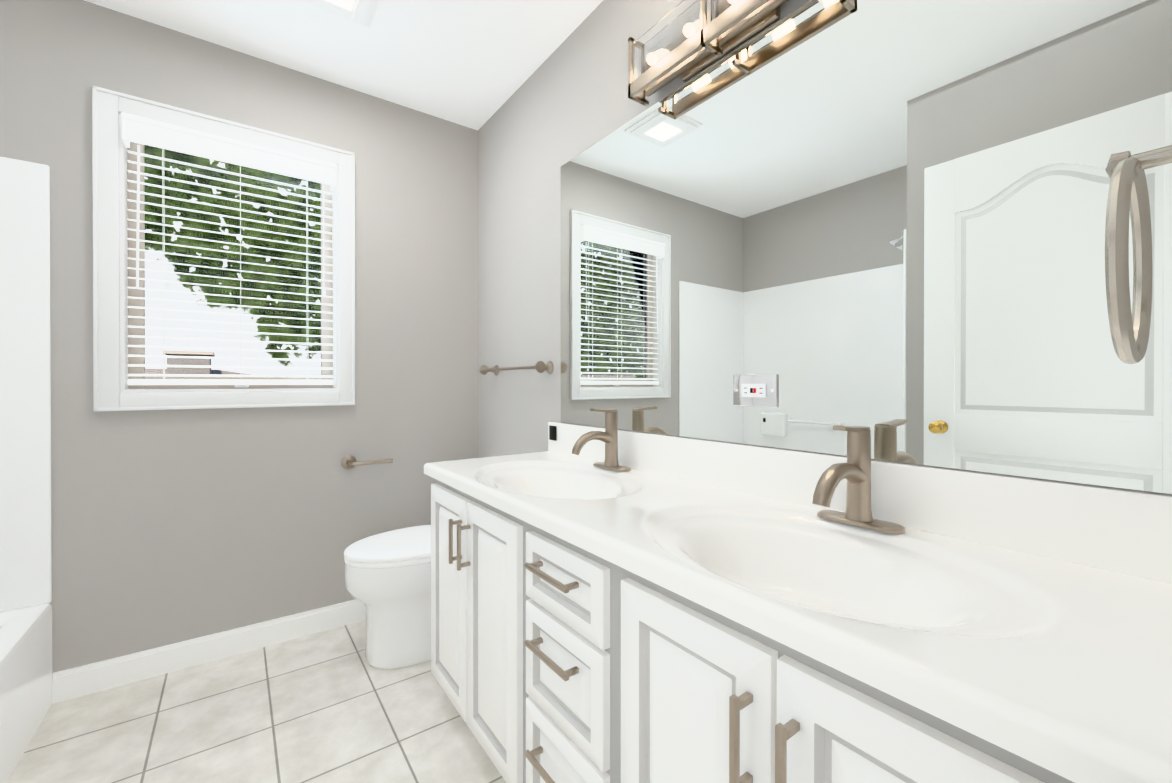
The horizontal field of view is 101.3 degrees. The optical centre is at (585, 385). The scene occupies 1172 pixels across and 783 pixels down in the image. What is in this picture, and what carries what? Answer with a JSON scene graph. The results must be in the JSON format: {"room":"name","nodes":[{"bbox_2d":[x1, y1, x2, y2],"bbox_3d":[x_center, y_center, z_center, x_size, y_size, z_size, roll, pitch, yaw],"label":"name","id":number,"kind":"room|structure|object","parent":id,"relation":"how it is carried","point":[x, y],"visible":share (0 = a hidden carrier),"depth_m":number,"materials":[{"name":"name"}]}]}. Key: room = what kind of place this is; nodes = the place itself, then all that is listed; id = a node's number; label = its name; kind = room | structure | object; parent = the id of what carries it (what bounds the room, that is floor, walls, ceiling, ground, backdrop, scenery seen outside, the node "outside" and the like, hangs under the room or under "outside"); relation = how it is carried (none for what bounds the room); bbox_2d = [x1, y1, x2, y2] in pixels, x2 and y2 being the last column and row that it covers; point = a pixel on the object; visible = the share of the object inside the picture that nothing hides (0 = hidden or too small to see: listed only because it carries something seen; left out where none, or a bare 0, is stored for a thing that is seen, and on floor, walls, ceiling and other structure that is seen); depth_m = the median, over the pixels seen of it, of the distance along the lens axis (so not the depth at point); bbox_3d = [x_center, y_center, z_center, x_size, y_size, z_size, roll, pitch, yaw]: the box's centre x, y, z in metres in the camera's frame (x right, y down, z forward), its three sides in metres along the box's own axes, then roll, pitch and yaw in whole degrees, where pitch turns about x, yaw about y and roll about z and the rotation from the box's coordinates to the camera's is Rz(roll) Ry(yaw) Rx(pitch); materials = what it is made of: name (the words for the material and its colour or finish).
{"room":"bathroom","nodes":[
{"label":"bathroom","id":0,"kind":"room"},
{"bbox_2d":[0,0,477,678],"bbox_3d":[-1.543,-0.136,1.931,2.550,2.440,0.120,0,0,-36],"label":"wall","id":1,"kind":"structure","parent":0,"point":[172,526],"depth_m":1.95,"materials":[{"name":"paint"}]},
{"bbox_2d":[52,599,365,703],"bbox_3d":[-1.199,1.034,2.104,1.554,0.100,0.014,0,0,-36],"label":"baseboard","id":2,"kind":"structure","parent":1,"relation":"attached to","point":[71,683],"depth_m":1.85,"materials":[{"name":"white wood"}]},
{"bbox_2d":[92,86,354,410],"bbox_3d":[-1.429,-0.483,1.988,0.845,1.145,0.130,0,0,-36],"label":"window","id":3,"kind":"structure","parent":1,"relation":"in","point":[112,243],"depth_m":1.84,"materials":[{"name":"white wood"}]},
{"bbox_2d":[121,112,336,384],"bbox_3d":[-1.409,-0.490,1.961,0.689,0.975,0.108,0,0,-36],"label":"window blinds","id":4,"kind":"object","parent":3,"relation":"attached to","point":[155,133],"visible":0.94,"depth_m":1.92,"materials":[{"name":"white plastic"}]},
{"bbox_2d":[341,455,392,468],"bbox_3d":[-1.000,0.348,2.201,0.209,0.063,0.087,0,0,-36],"label":"paper holder","id":5,"kind":"object","parent":1,"relation":"attached to","point":[348,462],"visible":1,"depth_m":2.18,"materials":[{"name":"silver metal"}]},
{"bbox_2d":[7,620,505,782],"bbox_3d":[-0.790,1.139,0.907,2.550,0.100,2.670,0,0,-36],"label":"floor","id":6,"kind":"structure","parent":0,"point":[330,706],"depth_m":1.53,"materials":[{"name":"tile"}]},
{"bbox_2d":[0,157,51,782],"bbox_3d":[-1.704,0.110,0.836,0.753,1.958,1.456,0,0,-36],"label":"bathtub","id":7,"kind":"object","parent":6,"relation":"on","point":[25,544],"visible":1,"depth_m":1.59,"materials":[{"name":"plastic"}]},
{"bbox_2d":[344,457,482,668],"bbox_3d":[-0.638,0.721,2.052,0.713,0.726,0.466,0,0,-36],"label":"toilet","id":8,"kind":"object","parent":6,"relation":"on","point":[388,579],"visible":0.4,"depth_m":1.84,"materials":[{"name":"ceramic"}]},
{"bbox_2d":[424,408,1171,782],"bbox_3d":[0.140,0.581,1.129,0.542,1.015,1.691,0,0,-36],"label":"bathroom vanity","id":9,"kind":"object","parent":6,"relation":"on","point":[612,602],"visible":1,"depth_m":0.78,"materials":[{"name":"white wood"}]},
{"bbox_2d":[571,408,630,471],"bbox_3d":[0.031,0.169,1.519,0.179,0.194,0.158,0,0,-36],"label":"faucet","id":10,"kind":"object","parent":9,"relation":"on","point":[610,436],"depth_m":1.54,"materials":[{"name":"silver metal"}]},
{"bbox_2d":[812,425,904,533],"bbox_3d":[0.482,0.171,0.902,0.179,0.194,0.158,0,0,-36],"label":"faucet","id":11,"kind":"object","parent":9,"relation":"on","point":[857,518],"depth_m":0.92,"materials":[{"name":"silver metal"}]},
{"bbox_2d":[84,0,602,130],"bbox_3d":[-0.790,-1.401,0.896,2.550,0.100,2.670,0,0,-36],"label":"ceiling","id":12,"kind":"structure","parent":0,"point":[474,64],"depth_m":1.88,"materials":[{"name":"white paint"}]},
{"bbox_2d":[301,0,379,27],"bbox_3d":[-0.845,-1.338,1.606,0.290,0.030,0.290,0,0,-36],"label":"ceiling vent","id":13,"kind":"object","parent":12,"relation":"in","point":[361,12],"visible":1,"depth_m":1.69,"materials":[{"name":"white plastic"}]},
{"bbox_2d":[478,0,1171,495],"bbox_3d":[0.226,-0.134,1.571,0.120,2.440,2.550,0,0,-36],"label":"wall","id":14,"kind":"structure","parent":0,"point":[568,100],"depth_m":2.06,"materials":[{"name":"paint"}]},
{"bbox_2d":[479,361,552,375],"bbox_3d":[-0.329,-0.076,2.157,0.081,0.054,0.554,0,0,-36],"label":"towel bar","id":15,"kind":"object","parent":14,"relation":"attached to","point":[540,366],"visible":1,"depth_m":2.03,"materials":[{"name":"silver metal"}]},
{"bbox_2d":[628,0,787,105],"bbox_3d":[0.332,-0.940,1.230,0.105,0.175,0.560,0,0,-36],"label":"sconce","id":16,"kind":"object","parent":14,"relation":"attached to","point":[686,40],"visible":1,"depth_m":1.26,"materials":[{"name":"silver metal"}]},
{"bbox_2d":[561,0,1171,493],"bbox_3d":[0.374,-0.358,1.251,0.015,1.010,1.615,0,0,-36],"label":"mirror","id":17,"kind":"object","parent":14,"relation":"attached to","point":[807,226],"visible":1,"depth_m":0.94,"materials":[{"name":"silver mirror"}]},
{"bbox_2d":[733,374,777,407],"bbox_3d":[0.416,0.012,1.190,0.010,0.080,0.124,0,0,-36],"label":"outlet","id":18,"kind":"object","parent":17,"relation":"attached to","point":[749,390],"depth_m":1.19,"materials":[{"name":"white plastic"}]},
{"bbox_3d":[0.219,-0.127,0.060,1.675,2.440,0.120,0,0,-36],"label":"wall","id":19,"kind":"structure","parent":0,"visible":0},
{"bbox_2d":[1105,145,1171,363],"bbox_3d":[0.469,-0.114,0.374,0.168,0.193,0.089,0,0,-36],"label":"towel ring","id":20,"kind":"object","parent":19,"relation":"attached to","point":[1128,194],"visible":1,"depth_m":0.38,"materials":[{"name":"silver metal"}]},
{"label":"outside","id":21,"kind":"structure","parent":0,"visible":0},
{"bbox_2d":[144,145,320,374],"bbox_3d":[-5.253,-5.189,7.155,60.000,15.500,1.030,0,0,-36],"label":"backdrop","id":22,"kind":"structure","parent":21,"point":[183,157],"depth_m":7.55,"materials":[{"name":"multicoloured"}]}
]}

